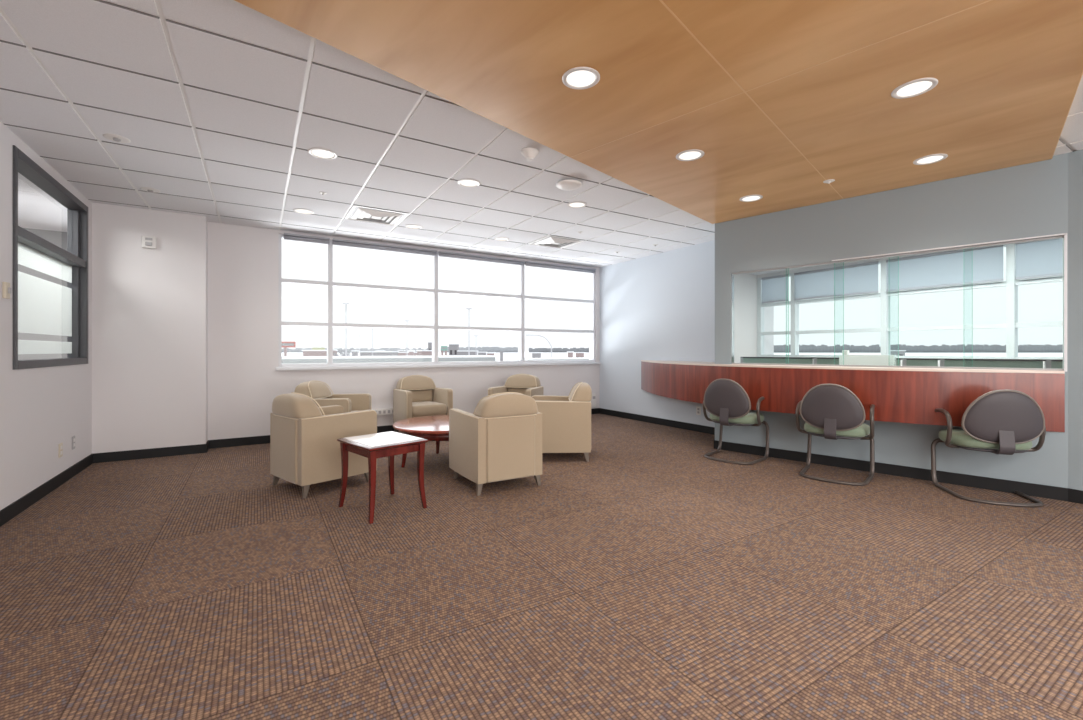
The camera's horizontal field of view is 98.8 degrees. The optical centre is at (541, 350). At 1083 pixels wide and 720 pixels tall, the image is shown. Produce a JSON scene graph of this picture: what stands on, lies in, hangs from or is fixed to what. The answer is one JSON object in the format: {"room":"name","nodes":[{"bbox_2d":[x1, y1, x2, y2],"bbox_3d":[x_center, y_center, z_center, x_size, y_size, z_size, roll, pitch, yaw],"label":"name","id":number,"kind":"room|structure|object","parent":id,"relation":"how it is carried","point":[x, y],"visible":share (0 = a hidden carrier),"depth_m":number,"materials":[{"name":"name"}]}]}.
{"room":"waiting room","nodes":[
{"label":"waiting room","id":0,"kind":"room"},
{"bbox_2d":[18,228,66,359],"bbox_3d":[-5.530,-0.180,2.889,3.300,2.690,6.100,0,0,-31],"label":"wall","id":1,"kind":"structure","parent":0,"point":[58,238],"depth_m":5.89,"materials":[{"name":"grey paint"}]},
{"bbox_2d":[0,121,91,509],"bbox_3d":[-2.223,-0.180,0.721,0.120,2.690,10.350,0,0,-31],"label":"wall","id":2,"kind":"structure","parent":0,"point":[41,409],"depth_m":3.49,"materials":[{"name":"white paint"}]},
{"bbox_2d":[2,282,10,298],"bbox_3d":[-3.615,-0.405,3.140,0.030,0.110,0.060,0,0,-31],"label":"light switch","id":3,"kind":"object","parent":2,"relation":"attached to","point":[6,290],"visible":1,"depth_m":3.12,"materials":[{"name":"beige plastic"}]},
{"bbox_2d":[13,145,87,369],"bbox_3d":[-4.169,-0.650,3.915,0.132,1.570,1.650,0,0,-31],"label":"window","id":4,"kind":"structure","parent":2,"relation":"in","point":[40,306],"depth_m":4.00,"materials":[{"name":"grey"}]},
{"bbox_2d":[59,443,62,457],"bbox_3d":[-4.163,0.865,4.018,0.011,0.120,0.075,0,0,-31],"label":"wall outlet","id":5,"kind":"object","parent":2,"relation":"attached to","point":[60,444],"visible":1,"depth_m":4.01,"materials":[{"name":"beige plastic"}]},
{"bbox_2d":[72,436,74,449],"bbox_3d":[-4.335,0.855,4.300,0.011,0.120,0.070,0,0,-31],"label":"wall outlet","id":6,"kind":"object","parent":2,"relation":"attached to","point":[73,437],"visible":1,"depth_m":4.29,"materials":[{"name":"grey plastic"}]},
{"bbox_2d":[92,202,207,453],"bbox_3d":[-4.347,-0.180,5.224,0.955,2.690,0.450,0,0,-31],"label":"wall column","id":7,"kind":"structure","parent":0,"point":[150,306],"depth_m":5.01,"materials":[{"name":"white paint"}]},
{"bbox_2d":[142,236,156,248],"bbox_3d":[-4.234,-1.165,5.007,0.120,0.130,0.045,0,0,-31],"label":"fire alarm strobe","id":8,"kind":"object","parent":7,"relation":"attached to","point":[149,242],"visible":1,"depth_m":5.00,"materials":[{"name":"white plastic"}]},
{"bbox_2d":[208,222,599,439],"bbox_3d":[-1.450,-0.180,7.143,5.990,2.690,0.200,0,0,-31],"label":"wall","id":9,"kind":"structure","parent":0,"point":[244,382],"depth_m":5.79,"materials":[{"name":"white paint"}]},
{"bbox_2d":[284,233,329,243],"bbox_3d":[-3.036,-1.442,6.009,0.530,0.077,0.071,0,0,-31],"label":"roller blind","id":10,"kind":"object","parent":9,"relation":"attached to","point":[287,236],"visible":1,"depth_m":5.99,"materials":[{"name":"grey fabric"}]},
{"bbox_2d":[372,408,392,415],"bbox_3d":[-2.348,0.865,6.445,0.620,0.090,0.054,0,0,-31],"label":"wall grille","id":11,"kind":"object","parent":9,"relation":"attached to","point":[385,411],"visible":0.25,"depth_m":6.51,"materials":[{"name":"white plastic"}]},
{"bbox_2d":[332,239,436,255],"bbox_3d":[-2.170,-1.442,6.539,1.420,0.077,0.071,0,0,-31],"label":"roller blind","id":12,"kind":"object","parent":9,"relation":"attached to","point":[340,242],"visible":1,"depth_m":6.49,"materials":[{"name":"grey fabric"}]},
{"bbox_2d":[279,234,594,366],"bbox_3d":[-1.207,-0.627,7.268,5.075,1.705,0.120,0,0,-31],"label":"window","id":13,"kind":"structure","parent":9,"relation":"attached to","point":[329,283],"depth_m":6.96,"materials":[{"name":"silver metal"}]},
{"bbox_2d":[276,362,600,370],"bbox_3d":[-1.136,0.236,7.203,5.188,0.038,0.065,0,0,-31],"label":"window sill","id":14,"kind":"structure","parent":9,"relation":"attached to","point":[571,363],"depth_m":6.79,"materials":[{"name":"white paint"}]},
{"bbox_2d":[438,251,524,265],"bbox_3d":[-0.912,-1.442,7.308,1.450,0.077,0.071,0,0,-31],"label":"roller blind","id":15,"kind":"object","parent":9,"relation":"attached to","point":[441,253],"visible":1,"depth_m":7.26,"materials":[{"name":"grey fabric"}]},
{"bbox_2d":[525,261,595,272],"bbox_3d":[0.357,-1.442,8.084,1.445,0.077,0.071,0,0,-31],"label":"roller blind","id":16,"kind":"object","parent":9,"relation":"attached to","point":[527,263],"visible":0.96,"depth_m":8.04,"materials":[{"name":"grey fabric"}]},
{"bbox_2d":[591,394,595,406],"bbox_3d":[0.944,0.915,8.461,0.100,0.240,0.050,0,0,-31],"label":"wall box","id":17,"kind":"object","parent":9,"relation":"attached to","point":[593,401],"visible":0.88,"depth_m":8.44,"materials":[{"name":"white plastic"}]},
{"bbox_2d":[0,414,1082,719],"bbox_3d":[0.573,1.205,3.222,14.060,0.080,11.900,0,0,-31],"label":"floor","id":18,"kind":"structure","parent":0,"point":[651,577],"depth_m":2.21,"materials":[{"name":"carpet"}]},
{"bbox_2d":[270,392,376,497],"bbox_3d":[-1.920,0.759,4.064,0.642,0.813,0.673,0,0,39],"label":"armchair","id":19,"kind":"object","parent":18,"relation":"on","point":[305,450],"visible":0.97,"depth_m":3.79,"materials":[{"name":"beige fabric"}]},
{"bbox_2d":[272,393,321,418],"bbox_3d":[-2.056,0.456,3.895,0.544,0.192,0.240,0,0,39],"label":"cushion","id":20,"kind":"object","parent":19,"relation":"on","point":[291,405],"depth_m":3.76,"materials":[{"name":"beige fabric"}]},
{"bbox_2d":[294,380,371,412],"bbox_3d":[-2.429,0.759,5.385,0.673,0.813,0.642,0,0,1],"label":"armchair","id":21,"kind":"object","parent":18,"relation":"on","point":[319,391],"visible":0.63,"depth_m":5.36,"materials":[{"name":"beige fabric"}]},
{"bbox_2d":[294,381,331,398],"bbox_3d":[-2.646,0.456,5.390,0.240,0.192,0.544,0,0,1],"label":"cushion","id":22,"kind":"object","parent":21,"relation":"on","point":[313,389],"depth_m":5.28,"materials":[{"name":"beige fabric"}]},
{"bbox_2d":[337,431,428,523],"bbox_3d":[-1.178,0.908,3.441,0.516,0.514,0.456,0,0,44],"label":"end table","id":23,"kind":"object","parent":18,"relation":"on","point":[374,446],"visible":1,"depth_m":3.39,"materials":[{"name":"brown wood"}]},
{"bbox_2d":[393,415,448,467],"bbox_3d":[-0.969,0.955,4.823,1.100,0.421,1.100,0,0,29],"label":"coffee table","id":24,"kind":"object","parent":18,"relation":"on","point":[431,428],"visible":0.44,"depth_m":4.53,"materials":[{"name":"brown wood"}]},
{"bbox_2d":[393,375,452,431],"bbox_3d":[-1.658,0.759,6.410,0.642,0.813,0.673,0,0,-35],"label":"armchair","id":25,"kind":"object","parent":18,"relation":"on","point":[414,396],"visible":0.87,"depth_m":6.35,"materials":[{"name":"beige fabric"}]},
{"bbox_2d":[396,376,435,389],"bbox_3d":[-1.782,0.456,6.588,0.544,0.192,0.240,0,0,-35],"label":"cushion","id":26,"kind":"object","parent":25,"relation":"on","point":[409,382],"depth_m":6.51,"materials":[{"name":"beige fabric"}]},
{"bbox_2d":[407,389,431,401],"bbox_3d":[-1.763,0.665,6.560,0.440,0.200,0.107,0,0,-35],"label":"lumbar cushion","id":27,"kind":"object","parent":25,"relation":"on","point":[418,395],"depth_m":6.55,"materials":[{"name":"beige fabric"}]},
{"bbox_2d":[412,401,446,416],"bbox_3d":[-1.617,0.795,6.351,0.493,0.140,0.526,0,0,-35],"label":"seat cushion","id":28,"kind":"object","parent":25,"relation":"on","point":[419,408],"depth_m":6.18,"materials":[{"name":"beige fabric"}]},
{"bbox_2d":[449,392,541,495],"bbox_3d":[-0.401,0.759,4.106,0.642,0.813,0.673,0,0,-30],"label":"armchair","id":29,"kind":"object","parent":18,"relation":"on","point":[501,440],"visible":1,"depth_m":3.83,"materials":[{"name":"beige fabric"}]},
{"bbox_2d":[474,393,537,417],"bbox_3d":[-0.294,0.456,3.917,0.544,0.192,0.240,0,0,-30],"label":"cushion","id":30,"kind":"object","parent":29,"relation":"on","point":[506,405],"depth_m":3.81,"materials":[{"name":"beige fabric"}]},
{"bbox_2d":[488,374,542,396],"bbox_3d":[-0.346,0.759,6.742,0.642,0.813,0.673,0,0,18],"label":"armchair","id":31,"kind":"object","parent":18,"relation":"on","point":[526,384],"visible":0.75,"depth_m":6.85,"materials":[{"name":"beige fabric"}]},
{"bbox_2d":[508,388,528,394],"bbox_3d":[-0.289,0.665,6.916,0.440,0.200,0.107,0,0,18],"label":"lumbar cushion","id":32,"kind":"object","parent":31,"relation":"on","point":[519,390],"depth_m":6.89,"materials":[{"name":"beige fabric"}]},
{"bbox_2d":[505,374,540,387],"bbox_3d":[-0.279,0.456,6.948,0.544,0.192,0.240,0,0,18],"label":"cushion","id":33,"kind":"object","parent":31,"relation":"on","point":[518,380],"depth_m":6.87,"materials":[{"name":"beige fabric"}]},
{"bbox_2d":[532,382,591,461],"bbox_3d":[0.210,0.759,5.143,0.673,0.813,0.642,0,0,0],"label":"armchair","id":34,"kind":"object","parent":18,"relation":"on","point":[566,420],"visible":0.86,"depth_m":4.83,"materials":[{"name":"beige fabric"}]},
{"bbox_2d":[569,383,591,401],"bbox_3d":[0.427,0.456,5.142,0.240,0.192,0.544,0,0,0],"label":"cushion","id":35,"kind":"object","parent":34,"relation":"on","point":[580,392],"depth_m":4.91,"materials":[{"name":"beige fabric"}]},
{"bbox_2d":[703,379,768,464],"bbox_3d":[2.083,0.730,5.019,0.555,0.870,0.612,0,0,-44],"label":"chair","id":36,"kind":"object","parent":18,"relation":"on","point":[727,403],"visible":1,"depth_m":4.83,"materials":[{"name":"grey"}]},
{"bbox_2d":[795,384,874,485],"bbox_3d":[2.713,0.730,4.288,0.612,0.870,0.555,0,0,41],"label":"chair","id":37,"kind":"object","parent":18,"relation":"on","point":[829,411],"visible":1,"depth_m":4.10,"materials":[{"name":"grey"}]},
{"bbox_2d":[740,357,1062,368],"bbox_3d":[4.523,0.631,5.638,4.016,1.068,0.073,0,0,40],"label":"wall","id":38,"kind":"structure","parent":18,"relation":"on","point":[997,363],"depth_m":5.43,"materials":[{"name":"grey"}]},
{"bbox_2d":[931,390,1045,506],"bbox_3d":[3.575,0.730,3.721,0.612,0.870,0.555,0,0,18],"label":"chair","id":39,"kind":"object","parent":18,"relation":"on","point":[1005,422],"visible":0.95,"depth_m":3.52,"materials":[{"name":"grey"}]},
{"bbox_3d":[3.447,0.672,4.714,2.623,0.985,0.455,0,0,44],"label":"countertop","id":40,"kind":"structure","parent":18,"relation":"on","visible":0},
{"bbox_2d":[839,350,895,365],"bbox_3d":[3.310,0.090,4.717,0.460,0.180,0.160,0,0,44],"label":"box","id":41,"kind":"object","parent":40,"relation":"on","point":[887,360],"visible":0.73,"depth_m":4.65,"materials":[{"name":"white laminate"}]},
{"bbox_2d":[0,0,1082,274],"bbox_3d":[0.573,-1.555,3.222,14.060,0.060,11.900,0,0,-31],"label":"ceiling","id":42,"kind":"structure","parent":0,"point":[221,105],"depth_m":3.41,"materials":[{"name":"tile"}]},
{"bbox_2d":[103,133,130,142],"bbox_3d":[-3.054,-1.515,3.337,0.150,0.020,0.150,0,0,-31],"label":"sprinkler","id":43,"kind":"object","parent":42,"relation":"attached to","point":[117,138],"visible":1,"depth_m":3.32,"materials":[{"name":"white plastic"}]},
{"bbox_2d":[140,187,160,192],"bbox_3d":[-3.716,-1.515,4.409,0.150,0.020,0.150,0,0,-31],"label":"sprinkler","id":44,"kind":"object","parent":42,"relation":"attached to","point":[148,189],"visible":1,"depth_m":4.39,"materials":[{"name":"white plastic"}]},
{"bbox_2d":[293,208,313,213],"bbox_3d":[-2.607,-1.522,5.087,0.210,0.006,0.210,0,0,-31],"label":"recessed light","id":45,"kind":"object","parent":42,"relation":"in","point":[297,210],"visible":1,"depth_m":5.08,"materials":[{"name":"white glass"}]},
{"bbox_2d":[308,148,337,158],"bbox_3d":[-1.694,-1.522,3.594,0.210,0.006,0.210,0,0,-31],"label":"recessed light","id":46,"kind":"object","parent":42,"relation":"in","point":[322,153],"visible":1,"depth_m":3.59,"materials":[{"name":"white"}]},
{"bbox_2d":[345,205,408,225],"bbox_3d":[-1.875,-1.514,5.271,0.586,0.022,0.586,0,0,-31],"label":"ceiling vent","id":47,"kind":"object","parent":42,"relation":"in","point":[358,213],"visible":1,"depth_m":5.22,"materials":[{"name":"white plastic"}]},
{"bbox_2d":[405,224,421,228],"bbox_3d":[-1.575,-1.522,5.718,0.210,0.006,0.210,0,0,-31],"label":"recessed light","id":48,"kind":"object","parent":42,"relation":"in","point":[410,226],"visible":1,"depth_m":5.70,"materials":[{"name":"white"}]},
{"bbox_2d":[457,179,479,186],"bbox_3d":[-0.662,-1.522,4.225,0.210,0.006,0.210,0,0,-31],"label":"recessed light","id":49,"kind":"object","parent":42,"relation":"in","point":[462,182],"visible":1,"depth_m":4.21,"materials":[{"name":"white"}]},
{"bbox_2d":[494,237,508,240],"bbox_3d":[-0.543,-1.522,6.350,0.210,0.006,0.210,0,0,-31],"label":"recessed light","id":50,"kind":"object","parent":42,"relation":"in","point":[496,238],"visible":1,"depth_m":6.32,"materials":[{"name":"white"}]},
{"bbox_2d":[521,147,538,160],"bbox_3d":[-0.088,-1.490,3.556,0.140,0.070,0.140,0,0,-31],"label":"smoke detector","id":51,"kind":"object","parent":42,"relation":"attached to","point":[529,153],"visible":1,"depth_m":3.52,"materials":[{"name":"white plastic"}]},
{"bbox_2d":[529,235,582,248],"bbox_3d":[0.206,-1.514,6.544,0.586,0.022,0.586,0,0,-31],"label":"ceiling vent","id":52,"kind":"object","parent":42,"relation":"in","point":[549,241],"visible":1,"depth_m":6.48,"materials":[{"name":"white plastic"}]},
{"bbox_2d":[556,179,581,190],"bbox_3d":[0.247,-1.499,4.195,0.236,0.052,0.236,0,0,-31],"label":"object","id":53,"kind":"object","parent":42,"relation":"attached to","point":[568,184],"visible":1,"depth_m":4.15,"materials":[{"name":"grey plastic"}]},
{"bbox_2d":[567,201,586,207],"bbox_3d":[0.370,-1.522,4.857,0.210,0.006,0.210,0,0,-31],"label":"recessed light","id":54,"kind":"object","parent":42,"relation":"in","point":[577,204],"visible":1,"depth_m":4.84,"materials":[{"name":"white glass"}]},
{"bbox_2d":[234,0,1082,223],"bbox_3d":[0.297,-1.511,1.713,2.718,0.026,7.892,0,0,44],"label":"ceiling panel","id":55,"kind":"object","parent":42,"relation":"attached to","point":[781,99],"visible":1,"depth_m":2.56,"materials":[{"name":"brown wood"}]},
{"bbox_2d":[562,67,599,88],"bbox_3d":[0.217,-1.496,2.556,0.210,0.006,0.210,0,0,-31],"label":"recessed light","id":56,"kind":"object","parent":55,"relation":"attached to","point":[577,77],"visible":1,"depth_m":2.55,"materials":[{"name":"white glass"}]},
{"bbox_2d":[676,149,703,160],"bbox_3d":[1.140,-1.496,3.563,0.210,0.006,0.210,0,0,-31],"label":"recessed light","id":57,"kind":"object","parent":55,"relation":"attached to","point":[692,154],"visible":1,"depth_m":3.56,"materials":[{"name":"white glass"}]},
{"bbox_2d":[739,195,762,201],"bbox_3d":[2.064,-1.496,4.570,0.210,0.006,0.210,0,0,-31],"label":"recessed light","id":58,"kind":"object","parent":55,"relation":"attached to","point":[749,198],"visible":1,"depth_m":4.57,"materials":[{"name":"white glass"}]},
{"bbox_2d":[823,179,834,183],"bbox_3d":[2.547,-1.489,4.111,0.090,0.020,0.090,0,0,-31],"label":"sprinkler","id":59,"kind":"object","parent":55,"relation":"attached to","point":[829,180],"visible":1,"depth_m":4.10,"materials":[{"name":"white plastic"}]},
{"bbox_2d":[891,77,937,98],"bbox_3d":[2.131,-1.496,2.653,0.210,0.006,0.210,0,0,-31],"label":"recessed light","id":60,"kind":"object","parent":55,"relation":"attached to","point":[916,87],"visible":1,"depth_m":2.65,"materials":[{"name":"white glass"}]},
{"bbox_2d":[913,154,947,164],"bbox_3d":[3.046,-1.496,3.638,0.210,0.006,0.210,0,0,-31],"label":"recessed light","id":61,"kind":"object","parent":55,"relation":"attached to","point":[933,158],"visible":1,"depth_m":3.63,"materials":[{"name":"white glass"}]},
{"bbox_2d":[600,240,714,426],"bbox_3d":[1.806,-0.180,7.464,0.100,2.690,2.650,0,0,-31],"label":"wall","id":62,"kind":"structure","parent":0,"point":[660,306],"depth_m":7.38,"materials":[{"name":"white paint"}]},
{"bbox_2d":[696,406,700,414],"bbox_3d":[2.247,0.865,6.637,0.011,0.120,0.080,0,0,-31],"label":"wall outlet","id":63,"kind":"object","parent":62,"relation":"attached to","point":[698,409],"visible":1,"depth_m":6.63,"materials":[{"name":"white plastic"}]},
{"bbox_2d":[734,273,773,362],"bbox_3d":[3.243,-0.180,8.770,3.715,2.690,0.100,0,0,-31],"label":"wall","id":64,"kind":"structure","parent":0,"point":[745,285],"depth_m":9.25,"materials":[{"name":"white paint"}]},
{"bbox_2d":[715,153,1067,487],"bbox_3d":[3.094,-0.180,4.577,2.780,2.690,0.100,0,0,44],"label":"wall","id":65,"kind":"structure","parent":0,"point":[1030,199],"depth_m":4.27,"materials":[{"name":"grey paint"}]},
{"bbox_2d":[0,408,1082,526],"bbox_3d":[0.800,1.115,2.453,6.845,0.100,10.150,0,0,-31],"label":"baseboard","id":66,"kind":"structure","parent":65,"relation":"attached to","point":[1030,489],"depth_m":4.55,"materials":[{"name":"black rubber"}]},
{"bbox_2d":[641,360,1064,431],"bbox_3d":[2.528,0.397,5.421,1.007,0.476,4.709,0,0,-31],"label":"counter","id":67,"kind":"object","parent":65,"relation":"attached to","point":[898,394],"visible":0.82,"depth_m":4.15,"materials":[{"name":"red laminate"}]},
{"bbox_2d":[641,360,1064,373],"bbox_3d":[2.528,0.170,5.421,1.007,0.020,4.709,0,0,-31],"label":"countertop","id":68,"kind":"structure","parent":67,"relation":"on","point":[652,361],"depth_m":4.34,"materials":[{"name":"beige laminate"}]},
{"bbox_2d":[731,235,1063,370],"bbox_3d":[3.155,-0.368,4.515,2.573,1.054,0.068,0,0,44],"label":"glass screen","id":69,"kind":"object","parent":67,"relation":"on","point":[1054,237],"visible":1,"depth_m":4.39,"materials":[{"name":"teal"}]},
{"bbox_2d":[832,233,1066,371],"bbox_3d":[3.526,-0.371,4.164,1.575,1.072,0.104,0,0,44],"label":"window frame","id":70,"kind":"structure","parent":65,"relation":"attached to","point":[1064,234],"depth_m":3.59,"materials":[{"name":"silver metal"}]},
{"bbox_2d":[757,251,1043,367],"bbox_3d":[6.837,-0.180,5.553,0.200,2.690,9.140,0,0,-31],"label":"wall","id":71,"kind":"structure","parent":0,"point":[880,259],"depth_m":8.22,"materials":[{"name":"white paint"}]},
{"bbox_2d":[757,244,1062,359],"bbox_3d":[6.803,-0.660,5.532,0.140,1.590,9.140,0,0,-31],"label":"window","id":72,"kind":"structure","parent":71,"relation":"in","point":[1011,325],"depth_m":7.22,"materials":[{"name":"white metal"}]},
{"bbox_2d":[761,274,787,302],"bbox_3d":[4.539,-1.191,9.024,0.044,0.512,0.540,0,0,-31],"label":"window blind","id":73,"kind":"object","parent":72,"relation":"attached to","point":[774,288],"visible":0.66,"depth_m":9.01,"materials":[{"name":"fabric"}]},
{"bbox_2d":[794,261,878,299],"bbox_3d":[5.099,-1.191,8.107,0.044,0.512,1.370,0,0,-31],"label":"window blind","id":74,"kind":"object","parent":72,"relation":"attached to","point":[862,278],"visible":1,"depth_m":8.04,"materials":[{"name":"fabric"}]},
{"bbox_2d":[886,245,1003,291],"bbox_3d":[5.874,-1.191,6.840,0.044,0.512,1.360,0,0,-31],"label":"window blind","id":75,"kind":"object","parent":72,"relation":"attached to","point":[954,267],"visible":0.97,"depth_m":6.78,"materials":[{"name":"fabric"}]},
{"bbox_2d":[1015,238,1062,279],"bbox_3d":[6.649,-1.191,5.573,0.044,0.512,1.370,0,0,-31],"label":"window blind","id":76,"kind":"object","parent":72,"relation":"attached to","point":[1044,258],"visible":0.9,"depth_m":5.97,"materials":[{"name":"fabric"}]},
{"bbox_2d":[1068,149,1082,490],"bbox_3d":[5.260,-0.180,1.772,0.146,2.690,4.335,0,0,-31],"label":"wall","id":77,"kind":"structure","parent":0,"point":[1075,159],"depth_m":3.55,"materials":[{"name":"grey paint"}]},
{"label":"outside","id":78,"kind":"structure","parent":0,"visible":0},
{"bbox_2d":[282,351,1062,360],"bbox_3d":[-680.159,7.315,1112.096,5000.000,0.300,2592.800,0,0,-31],"label":"ground","id":79,"kind":"structure","parent":78,"point":[527,354],"depth_m":791.58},
{"bbox_2d":[282,342,295,355],"bbox_3d":[-60.571,2.539,110.120,4.267,9.251,0.360,0,0,0],"label":"roadside sign","id":80,"kind":"object","parent":79,"relation":"on","point":[285,345],"visible":0.55,"depth_m":109.99,"materials":[{"name":"red"}]},
{"bbox_2d":[311,346,325,349],"bbox_3d":[-77.414,2.925,161.035,4.048,8.480,2.669,0,0,0],"label":"building","id":81,"kind":"structure","parent":79,"relation":"on","point":[312,347],"depth_m":160.00,"materials":[{"name":"beige"}]},
{"bbox_2d":[301,350,338,355],"bbox_3d":[-67.888,3.513,142.444,8.747,7.304,5.488,0,0,0],"label":"building","id":82,"kind":"structure","parent":79,"relation":"on","point":[305,352],"depth_m":140.00,"materials":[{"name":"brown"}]},
{"bbox_2d":[333,345,351,355],"bbox_3d":[-41.269,3.024,96.803,4.070,8.283,3.790,0,0,-31],"label":"bare tree","id":83,"kind":"object","parent":79,"relation":"on","point":[333,345],"visible":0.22,"depth_m":97.00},
{"bbox_2d":[342,302,349,355],"bbox_3d":[-25.280,0.487,60.000,0.900,13.357,0.252,0,0,0],"label":"light pole","id":84,"kind":"object","parent":79,"relation":"on","point":[345,303],"visible":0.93,"depth_m":59.95,"materials":[{"name":"silver metal"}]},
{"bbox_2d":[282,348,427,352],"bbox_3d":[-596.299,-0.905,1500.088,449.380,16.139,277.530,0,0,-31],"label":"tree line","id":85,"kind":"object","parent":79,"relation":"on","point":[296,350],"visible":0.52,"depth_m":1497.40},
{"bbox_2d":[351,350,359,355],"bbox_3d":[-54.407,3.582,135.436,2.055,7.166,1.473,0,0,0],"label":"building","id":86,"kind":"structure","parent":79,"relation":"on","point":[352,351],"depth_m":134.99,"materials":[{"name":"grey"}]},
{"bbox_2d":[370,328,374,355],"bbox_3d":[-36.422,1.217,100.000,0.900,11.896,0.252,0,0,0],"label":"light pole","id":87,"kind":"object","parent":79,"relation":"on","point":[370,328],"visible":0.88,"depth_m":99.93,"materials":[{"name":"silver metal"}]},
{"bbox_2d":[359,351,398,355],"bbox_3d":[-53.502,3.731,153.103,10.945,6.868,6.807,0,0,0],"label":"building","id":88,"kind":"structure","parent":79,"relation":"on","point":[362,353],"depth_m":150.01,"materials":[{"name":"grey"}]},
{"bbox_2d":[282,355,495,363],"bbox_3d":[-5.189,3.655,11.168,8.800,7.020,0.530,0,0,-31],"label":"roof parapet","id":89,"kind":"object","parent":79,"relation":"on","point":[443,358],"visible":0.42,"depth_m":11.59,"materials":[{"name":"concrete"}]},
{"bbox_2d":[404,320,409,355],"bbox_3d":[-23.190,0.987,80.000,0.900,12.357,0.252,0,0,0],"label":"light pole","id":90,"kind":"object","parent":79,"relation":"on","point":[404,320],"visible":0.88,"depth_m":79.98,"materials":[{"name":"silver metal"}]},
{"bbox_2d":[398,352,416,355],"bbox_3d":[-50.194,3.865,172.528,9.027,6.599,5.656,0,0,0],"label":"building","id":91,"kind":"structure","parent":79,"relation":"on","point":[399,353],"depth_m":169.98,"materials":[{"name":"grey"}]},
{"bbox_2d":[408,350,414,355],"bbox_3d":[-35.156,3.583,125.323,1.678,7.165,1.247,0,0,0],"label":"building","id":92,"kind":"structure","parent":79,"relation":"on","point":[411,352],"depth_m":125.00,"materials":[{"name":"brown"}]},
{"bbox_2d":[416,350,439,355],"bbox_3d":[-37.177,3.553,151.843,6.742,7.224,4.285,0,0,0],"label":"building","id":93,"kind":"structure","parent":79,"relation":"on","point":[419,352],"depth_m":150.01,"materials":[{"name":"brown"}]},
{"bbox_2d":[427,342,431,349],"bbox_3d":[-44.838,1.811,190.983,3.876,10.709,2.566,0,0,0],"label":"building","id":94,"kind":"structure","parent":79,"relation":"on","point":[429,343],"depth_m":190.00,"materials":[{"name":"grey"}]},
{"bbox_2d":[441,346,446,354],"bbox_3d":[-25.215,3.026,120.120,1.552,8.277,0.360,0,0,0],"label":"roadside sign","id":95,"kind":"object","parent":79,"relation":"on","point":[443,348],"visible":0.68,"depth_m":120.01,"materials":[{"name":"teal"}]},
{"bbox_2d":[448,344,459,354],"bbox_3d":[-37.931,2.157,201.164,4.479,10.015,2.928,0,0,0],"label":"building","id":96,"kind":"structure","parent":79,"relation":"on","point":[453,348],"depth_m":200.00,"materials":[{"name":"grey"}]},
{"bbox_2d":[457,351,476,354],"bbox_3d":[-27.295,3.627,171.978,7.195,7.075,4.557,0,0,0],"label":"building","id":97,"kind":"structure","parent":79,"relation":"on","point":[459,352],"depth_m":169.98,"materials":[{"name":"grey"}]},
{"bbox_2d":[466,308,471,354],"bbox_3d":[-11.719,0.175,75.000,0.900,13.981,0.252,0,0,0],"label":"light pole","id":98,"kind":"object","parent":79,"relation":"on","point":[466,308],"visible":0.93,"depth_m":74.97,"materials":[{"name":"silver metal"}]},
{"bbox_2d":[443,347,517,352],"bbox_3d":[-192.204,-2.461,1500.089,228.761,19.252,142.609,0,0,-31],"label":"tree line","id":99,"kind":"object","parent":79,"relation":"on","point":[479,349],"visible":0.65,"depth_m":1497.40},
{"bbox_2d":[500,351,502,360],"bbox_3d":[-7.759,3.699,90.135,0.582,6.932,0.429,0,0,0],"label":"building","id":100,"kind":"structure","parent":79,"relation":"on","point":[501,352],"depth_m":89.99,"materials":[{"name":"grey"}]},
{"bbox_2d":[531,352,541,357],"bbox_3d":[-1.832,3.939,170.989,3.897,6.452,2.578,0,0,0],"label":"building","id":101,"kind":"structure","parent":79,"relation":"on","point":[534,354],"depth_m":169.98,"materials":[{"name":"grey"}]},
{"bbox_2d":[526,335,551,357],"bbox_3d":[-0.316,2.566,60.000,3.381,9.199,0.240,0,0,0],"label":"street lamp","id":102,"kind":"object","parent":79,"relation":"on","point":[526,335],"visible":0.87,"depth_m":59.93,"materials":[{"name":"silver metal"}]},
{"bbox_2d":[525,357,588,360],"bbox_3d":[5.069,3.700,17.442,13.150,6.930,0.530,0,0,-31],"label":"roof parapet","id":103,"kind":"object","parent":79,"relation":"on","point":[566,358],"visible":0.11,"depth_m":14.43,"materials":[{"name":"concrete"}]},
{"bbox_2d":[529,348,588,352],"bbox_3d":[74.499,-1.048,1500.089,198.436,16.426,124.074,0,0,-31],"label":"tree line","id":104,"kind":"object","parent":79,"relation":"on","point":[543,350],"visible":0.8,"depth_m":1497.40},
{"bbox_2d":[567,351,573,356],"bbox_3d":[9.375,3.763,150.485,2.216,6.804,1.570,0,0,0],"label":"building","id":105,"kind":"structure","parent":79,"relation":"on","point":[570,353],"depth_m":150.01,"materials":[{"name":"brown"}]},
{"bbox_2d":[575,352,584,356],"bbox_3d":[14.935,3.931,180.931,3.703,6.468,2.462,0,0,0],"label":"building","id":106,"kind":"structure","parent":79,"relation":"on","point":[578,354],"depth_m":180.02,"materials":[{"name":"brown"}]},
{"bbox_2d":[890,350,905,355],"bbox_3d":[176.466,3.581,232.231,8.035,7.168,5.061,0,0,0],"label":"building","id":107,"kind":"structure","parent":79,"relation":"on","point":[892,352],"depth_m":230.03,"materials":[{"name":"grey"}]},
{"bbox_2d":[774,344,1062,352],"bbox_3d":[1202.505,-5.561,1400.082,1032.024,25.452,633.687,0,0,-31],"label":"tree line","id":108,"kind":"object","parent":79,"relation":"on","point":[960,348],"visible":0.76,"depth_m":1397.43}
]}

